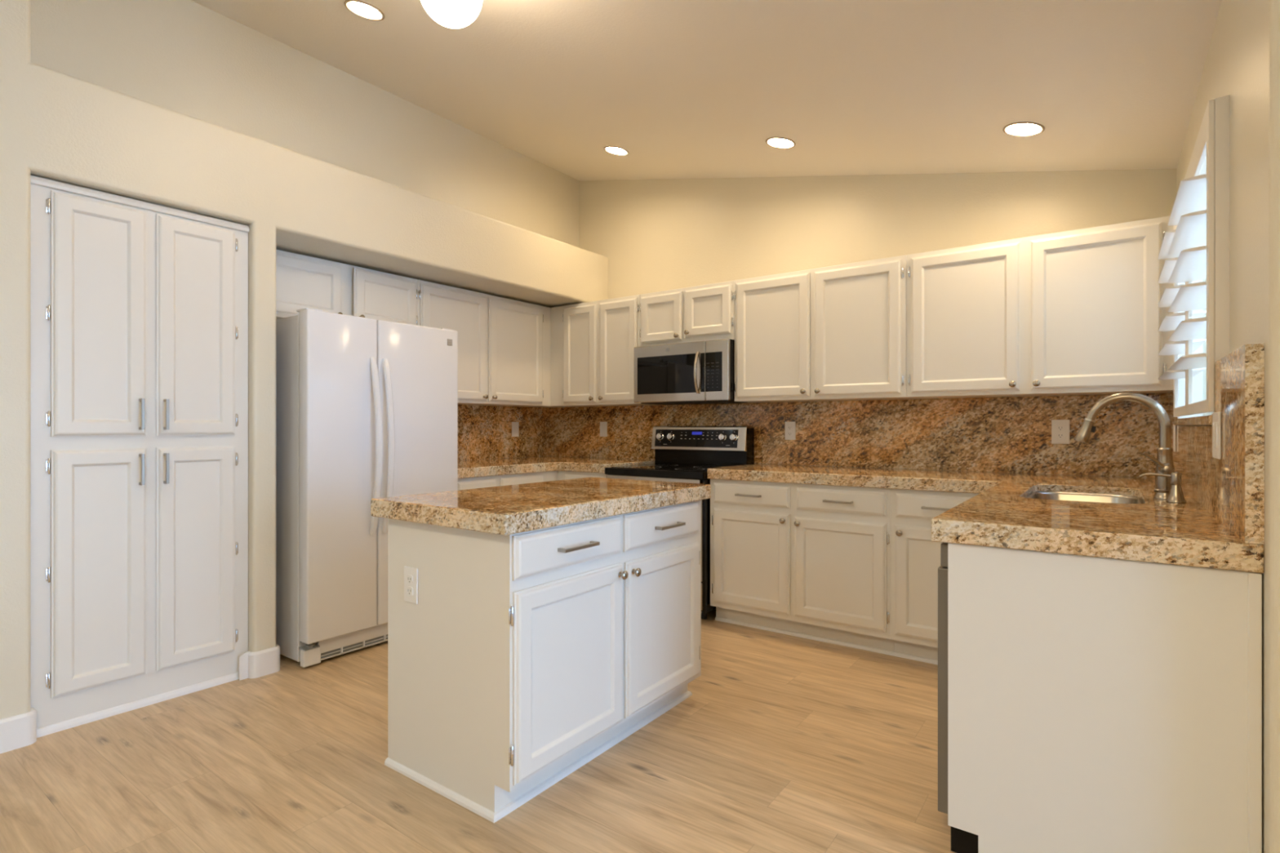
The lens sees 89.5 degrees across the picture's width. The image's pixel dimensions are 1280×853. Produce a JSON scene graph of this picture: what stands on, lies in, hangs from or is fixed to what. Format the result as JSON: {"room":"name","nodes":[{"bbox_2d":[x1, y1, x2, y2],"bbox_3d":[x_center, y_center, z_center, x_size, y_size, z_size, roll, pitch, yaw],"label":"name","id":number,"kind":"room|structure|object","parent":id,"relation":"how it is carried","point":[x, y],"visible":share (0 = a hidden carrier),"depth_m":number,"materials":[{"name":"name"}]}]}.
{"room":"kitchen","nodes":[
{"label":"kitchen","id":0,"kind":"room"},
{"bbox_2d":[0,0,608,719],"bbox_3d":[-2.928,-0.564,2.049,0.754,3.450,8.280,0,0,36],"label":"wall","id":1,"kind":"structure","parent":0,"point":[186,105],"depth_m":3.02,"materials":[{"name":"beige paint"}]},
{"bbox_2d":[0,707,36,754],"bbox_3d":[-3.639,1.103,0.442,0.052,0.117,4.803,0,0,36],"label":"baseboard","id":2,"kind":"structure","parent":1,"relation":"attached to","point":[17,731],"depth_m":2.33,"materials":[{"name":"white wood"}]},
{"bbox_2d":[239,644,279,680],"bbox_3d":[-1.780,1.103,3.019,0.066,0.117,0.176,0,0,36],"label":"baseboard","id":3,"kind":"structure","parent":1,"relation":"attached to","point":[262,663],"depth_m":2.99,"materials":[{"name":"white wood"}]},
{"bbox_2d":[275,248,417,324],"bbox_3d":[-1.780,-0.750,3.732,0.393,0.352,0.974,0,0,36],"label":"upper cabinet","id":4,"kind":"object","parent":1,"relation":"attached to","point":[302,282],"visible":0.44,"depth_m":3.65,"materials":[{"name":"white wood"}]},
{"bbox_2d":[417,279,572,408],"bbox_3d":[-1.061,-0.542,4.748,0.364,0.767,1.512,0,0,36],"label":"upper cabinet","id":5,"kind":"object","parent":1,"relation":"attached to","point":[504,344],"visible":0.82,"depth_m":4.55,"materials":[{"name":"white wood"}]},
{"bbox_2d":[457,404,549,460],"bbox_3d":[-1.216,0.044,4.830,0.018,0.404,1.520,0,0,36],"label":"backsplash","id":6,"kind":"structure","parent":1,"relation":"attached to","point":[484,432],"depth_m":5.00,"materials":[{"name":"stone"}]},
{"bbox_2d":[511,422,519,436],"bbox_3d":[-0.989,0.022,5.120,0.007,0.118,0.072,0,0,36],"label":"blank plate","id":7,"kind":"object","parent":6,"relation":"attached to","point":[515,425],"visible":1,"depth_m":5.12,"materials":[{"name":"white plastic"}]},
{"bbox_2d":[0,608,955,852],"bbox_3d":[0.245,1.201,-0.301,8.650,0.080,8.400,0,0,36],"label":"floor","id":8,"kind":"structure","parent":0,"point":[781,743],"depth_m":2.12,"materials":[{"name":"brown wood"}]},
{"bbox_2d":[31,174,248,737],"bbox_3d":[-2.229,0.112,2.834,0.554,2.098,0.754,0,0,36],"label":"pantry cabinet","id":9,"kind":"object","parent":8,"relation":"on","point":[140,308],"visible":1,"depth_m":2.64,"materials":[{"name":"white wood"}]},
{"bbox_2d":[275,307,457,667],"bbox_3d":[-1.581,0.297,3.596,0.808,1.726,0.874,0,0,36],"label":"refrigerator","id":10,"kind":"object","parent":8,"relation":"on","point":[366,409],"visible":0.81,"depth_m":3.22,"materials":[{"name":"white metal"}]},
{"bbox_2d":[457,471,558,490],"bbox_3d":[-0.911,0.735,4.621,0.744,0.852,1.539,0,0,36],"label":"base cabinet","id":11,"kind":"object","parent":8,"relation":"on","point":[540,477],"visible":0.02,"depth_m":4.13,"materials":[{"name":"white wood"}]},
{"bbox_2d":[457,455,654,478],"bbox_3d":[-0.748,0.278,4.503,1.159,0.061,1.540,0,0,36],"label":"countertop","id":12,"kind":"structure","parent":11,"relation":"on","point":[502,466],"depth_m":4.39,"materials":[{"name":"stone"}]},
{"bbox_2d":[384,500,701,822],"bbox_3d":[-0.283,0.735,2.470,0.662,0.852,1.112,0,0,36],"label":"base cabinet","id":13,"kind":"object","parent":8,"relation":"on","point":[520,660],"visible":1,"depth_m":2.08,"materials":[{"name":"white wood"}]},
{"bbox_2d":[404,565,417,604],"bbox_3d":[-0.761,0.526,2.142,0.072,0.118,0.008,0,0,36],"label":"wall outlet","id":14,"kind":"object","parent":13,"relation":"attached to","point":[411,574],"visible":1,"depth_m":2.14,"materials":[{"name":"white plastic"}]},
{"bbox_2d":[406,574,413,583],"bbox_3d":[-0.763,0.507,2.140,0.033,0.028,0.002,0,0,36],"label":"receptacle","id":15,"kind":"object","parent":14,"relation":"attached to","point":[409,577],"depth_m":2.14,"materials":[{"name":"white plastic"}]},
{"bbox_2d":[406,586,413,595],"bbox_3d":[-0.763,0.546,2.140,0.033,0.028,0.002,0,0,36],"label":"receptacle","id":16,"kind":"object","parent":14,"relation":"attached to","point":[409,588],"depth_m":2.14,"materials":[{"name":"white plastic"}]},
{"bbox_2d":[370,477,711,535],"bbox_3d":[-0.310,0.278,2.487,0.674,0.061,1.168,0,0,36],"label":"countertop","id":17,"kind":"structure","parent":13,"relation":"on","point":[504,510],"depth_m":2.17,"materials":[{"name":"stone"}]},
{"bbox_2d":[558,471,606,479],"bbox_3d":[-0.219,0.735,4.641,0.459,0.852,0.694,0,0,36],"label":"base cabinet","id":18,"kind":"object","parent":8,"relation":"on","point":[562,475],"visible":0.02,"depth_m":4.42,"materials":[{"name":"white wood"}]},
{"bbox_2d":[604,426,754,619],"bbox_3d":[0.258,0.579,4.256,0.748,1.164,0.716,0,0,36],"label":"range","id":19,"kind":"object","parent":8,"relation":"on","point":[682,454],"visible":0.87,"depth_m":4.28,"materials":[{"name":"black metal"}]},
{"bbox_2d":[604,463,726,479],"bbox_3d":[0.232,0.289,4.221,0.748,0.048,0.553,0,0,36],"label":"cooktop","id":20,"kind":"object","parent":19,"relation":"in","point":[648,471],"depth_m":4.08,"materials":[{"name":"black glass"}]},
{"bbox_2d":[710,479,894,656],"bbox_3d":[1.003,0.735,3.756,1.028,0.852,0.694,0,0,36],"label":"base cabinet","id":21,"kind":"object","parent":8,"relation":"on","point":[811,562],"visible":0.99,"depth_m":3.47,"materials":[{"name":"white wood"}]},
{"bbox_2d":[890,488,978,665],"bbox_3d":[1.880,0.735,3.119,1.138,0.852,0.694,0,0,36],"label":"base cabinet","id":22,"kind":"object","parent":8,"relation":"on","point":[915,559],"visible":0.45,"depth_m":3.14,"materials":[{"name":"white wood"}]},
{"bbox_2d":[706,463,1263,573],"bbox_3d":[1.045,0.278,2.844,2.176,0.061,2.122,0,0,36],"label":"countertop","id":23,"kind":"structure","parent":22,"relation":"on","point":[1002,515],"depth_m":1.78,"materials":[{"name":"stone"}]},
{"bbox_2d":[1027,491,1141,503],"bbox_3d":[1.657,0.387,2.418,0.350,0.221,0.685,0,0,36],"label":"sink","id":24,"kind":"object","parent":23,"relation":"in","point":[1058,495],"visible":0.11,"depth_m":2.68,"materials":[{"name":"silver metal"}]},
{"bbox_2d":[1073,392,1174,499],"bbox_3d":[1.689,0.064,2.256,0.288,0.365,0.087,0,0,36],"label":"kitchen faucet","id":25,"kind":"object","parent":23,"relation":"on","point":[1164,461],"visible":0.92,"depth_m":2.20,"materials":[{"name":"silver metal"}]},
{"bbox_2d":[1138,471,1186,502],"bbox_3d":[1.721,0.197,2.127,0.122,0.099,0.052,0,0,36],"label":"soap dispenser","id":26,"kind":"object","parent":23,"relation":"on","point":[1175,495],"visible":1,"depth_m":2.10,"materials":[{"name":"silver metal"}]},
{"bbox_2d":[937,542,977,852],"bbox_3d":[1.224,0.735,1.822,0.593,0.844,0.597,0,0,36],"label":"dishwasher","id":27,"kind":"object","parent":8,"relation":"on","point":[962,842],"visible":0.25,"depth_m":1.75,"materials":[{"name":"black metal"}]},
{"bbox_2d":[947,542,1262,852],"bbox_3d":[1.472,0.736,2.143,0.656,0.852,1.472,0,0,36],"label":"base cabinet","id":28,"kind":"object","parent":8,"relation":"on","point":[1095,704],"visible":0.9,"depth_m":1.52,"materials":[{"name":"white"}]},
{"bbox_2d":[951,826,977,852],"bbox_3d":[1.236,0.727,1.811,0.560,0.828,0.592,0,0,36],"label":"toe kick","id":29,"kind":"object","parent":28,"relation":"attached to","point":[962,842],"depth_m":1.72,"materials":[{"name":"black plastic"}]},
{"bbox_2d":[191,0,1221,180],"bbox_3d":[0.265,-1.800,-0.316,8.700,1.206,8.400,0,0,36],"label":"ceiling","id":30,"kind":"structure","parent":0,"point":[691,89],"depth_m":2.88,"materials":[{"name":"white paint"}]},
{"bbox_2d":[343,0,384,20],"bbox_3d":[-1.205,-1.877,2.830,0.166,0.137,0.174,0,0,-41],"label":"recessed light","id":31,"kind":"object","parent":30,"relation":"in","point":[360,8],"visible":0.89,"depth_m":2.86,"materials":[{"name":"beige"}]},
{"bbox_2d":[420,0,482,28],"bbox_3d":[-0.654,-1.536,2.232,0.216,0.280,0.216,0,0,36],"label":"globe light","id":32,"kind":"object","parent":30,"relation":"hanging from","point":[454,14],"visible":1,"depth_m":2.20,"materials":[{"name":"white glass"}]},
{"bbox_2d":[604,146,628,155],"bbox_3d":[-0.153,-1.875,4.270,0.166,0.137,0.174,0,0,-41],"label":"recessed light","id":33,"kind":"object","parent":30,"relation":"in","point":[611,149],"visible":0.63,"depth_m":4.32,"materials":[{"name":"beige"}]},
{"bbox_2d":[765,137,795,148],"bbox_3d":[0.790,-1.636,3.606,0.166,0.137,0.174,0,0,-41],"label":"recessed light","id":34,"kind":"object","parent":30,"relation":"in","point":[776,142],"visible":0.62,"depth_m":3.65,"materials":[{"name":"beige"}]},
{"bbox_2d":[1003,121,1044,136],"bbox_3d":[1.736,-1.391,2.911,0.166,0.137,0.174,0,0,-41],"label":"recessed light","id":35,"kind":"object","parent":30,"relation":"in","point":[1021,128],"visible":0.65,"depth_m":2.94,"materials":[{"name":"beige"}]},
{"bbox_2d":[551,168,1177,408],"bbox_3d":[0.936,-0.564,4.311,4.355,3.450,0.120,0,0,36],"label":"wall","id":36,"kind":"structure","parent":0,"point":[659,234],"depth_m":4.09,"materials":[{"name":"beige paint"}]},
{"bbox_2d":[551,294,655,407],"bbox_3d":[-0.271,-0.542,4.883,0.858,0.767,0.368,0,0,36],"label":"upper cabinet","id":37,"kind":"object","parent":36,"relation":"attached to","point":[593,343],"visible":0.85,"depth_m":4.75,"materials":[{"name":"white wood"}]},
{"bbox_2d":[640,280,734,346],"bbox_3d":[0.376,-0.739,4.413,0.739,0.373,0.368,0,0,36],"label":"upper cabinet","id":38,"kind":"object","parent":36,"relation":"attached to","point":[703,313],"visible":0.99,"depth_m":4.27,"materials":[{"name":"white wood"}]},
{"bbox_2d":[634,338,747,404],"bbox_3d":[0.348,-0.354,4.375,0.736,0.392,0.420,0,0,36],"label":"microwave","id":39,"kind":"object","parent":38,"relation":"attached to","point":[697,372],"visible":0.98,"depth_m":4.22,"materials":[{"name":"silver metal"}]},
{"bbox_2d":[734,254,918,403],"bbox_3d":[1.095,-0.542,3.892,1.035,0.767,0.368,0,0,36],"label":"upper cabinet","id":40,"kind":"object","parent":36,"relation":"attached to","point":[835,332],"visible":0.98,"depth_m":3.74,"materials":[{"name":"white wood"}]},
{"bbox_2d":[549,393,1168,477],"bbox_3d":[0.874,0.044,4.267,4.062,0.404,0.021,0,0,36],"label":"backsplash","id":41,"kind":"structure","parent":36,"relation":"attached to","point":[1007,434],"depth_m":3.74,"materials":[{"name":"stone"}]},
{"bbox_2d":[600,422,607,436],"bbox_3d":[-0.288,0.021,5.092,0.072,0.118,0.007,0,0,36],"label":"blank plate","id":42,"kind":"object","parent":41,"relation":"attached to","point":[603,425],"visible":1,"depth_m":5.09,"materials":[{"name":"white plastic"}]},
{"bbox_2d":[785,421,795,439],"bbox_3d":[0.972,0.027,4.177,0.072,0.118,0.008,0,0,36],"label":"wall outlet","id":43,"kind":"object","parent":41,"relation":"attached to","point":[790,426],"visible":1,"depth_m":4.17,"materials":[{"name":"white plastic"}]},
{"bbox_2d":[787,425,792,430],"bbox_3d":[0.970,0.008,4.175,0.033,0.028,0.002,0,0,36],"label":"receptacle","id":44,"kind":"object","parent":43,"relation":"attached to","point":[789,427],"depth_m":4.17,"materials":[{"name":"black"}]},
{"bbox_2d":[1051,419,1069,444],"bbox_3d":[2.160,0.027,3.315,0.078,0.124,0.008,0,0,36],"label":"wall outlet","id":45,"kind":"object","parent":41,"relation":"attached to","point":[1060,428],"visible":1,"depth_m":3.31,"materials":[{"name":"beige plastic"}]},
{"bbox_2d":[1056,425,1064,431],"bbox_3d":[2.159,0.008,3.313,0.033,0.028,0.002,0,0,36],"label":"receptacle","id":46,"kind":"object","parent":45,"relation":"attached to","point":[1059,428],"depth_m":3.31,"materials":[{"name":"beige plastic"}]},
{"bbox_2d":[1056,432,1064,438],"bbox_3d":[2.159,0.047,3.313,0.033,0.028,0.002,0,0,36],"label":"receptacle","id":47,"kind":"object","parent":45,"relation":"attached to","point":[1059,435],"depth_m":3.31,"materials":[{"name":"beige plastic"}]},
{"bbox_2d":[906,215,1173,399],"bbox_3d":[1.977,-0.542,3.253,1.142,0.767,0.368,0,0,36],"label":"upper cabinet","id":48,"kind":"object","parent":36,"relation":"attached to","point":[1077,312],"visible":0.81,"depth_m":3.10,"materials":[{"name":"white wood"}]},
{"bbox_2d":[1177,0,1279,852],"bbox_3d":[3.705,-0.439,0.881,4.435,3.200,2.185,0,0,36],"label":"wall","id":49,"kind":"structure","parent":0,"point":[1242,61],"depth_m":1.37,"materials":[{"name":"beige paint"}]},
{"bbox_2d":[1173,414,1212,425],"bbox_3d":[1.965,-0.018,2.179,0.177,0.028,1.165,0,0,36],"label":"window sill","id":50,"kind":"structure","parent":49,"relation":"attached to","point":[1203,420],"depth_m":2.03,"materials":[{"name":"stone"}]},
{"bbox_2d":[1157,94,1229,418],"bbox_3d":[1.908,-0.463,2.221,0.146,0.859,1.161,0,0,36],"label":"plantation shutters","id":51,"kind":"object","parent":49,"relation":"attached to","point":[1197,245],"visible":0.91,"depth_m":1.88,"materials":[{"name":"white wood"}]},
{"bbox_2d":[1168,343,1264,544],"bbox_3d":[1.914,0.036,2.215,0.030,0.420,2.120,0,0,36],"label":"backsplash","id":52,"kind":"structure","parent":49,"relation":"attached to","point":[1231,488],"depth_m":1.50,"materials":[{"name":"stone"}]},
{"bbox_2d":[1173,424,1176,452],"bbox_3d":[2.293,0.049,2.769,0.007,0.118,0.072,0,0,36],"label":"blank plate","id":53,"kind":"object","parent":52,"relation":"attached to","point":[1174,426],"visible":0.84,"depth_m":2.74,"materials":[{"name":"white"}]},
{"bbox_2d":[1212,411,1221,459],"bbox_3d":[1.514,0.023,1.696,0.008,0.122,0.118,0,0,36],"label":"light switch","id":54,"kind":"object","parent":52,"relation":"attached to","point":[1216,416],"visible":1,"depth_m":1.67,"materials":[{"name":"white plastic"}]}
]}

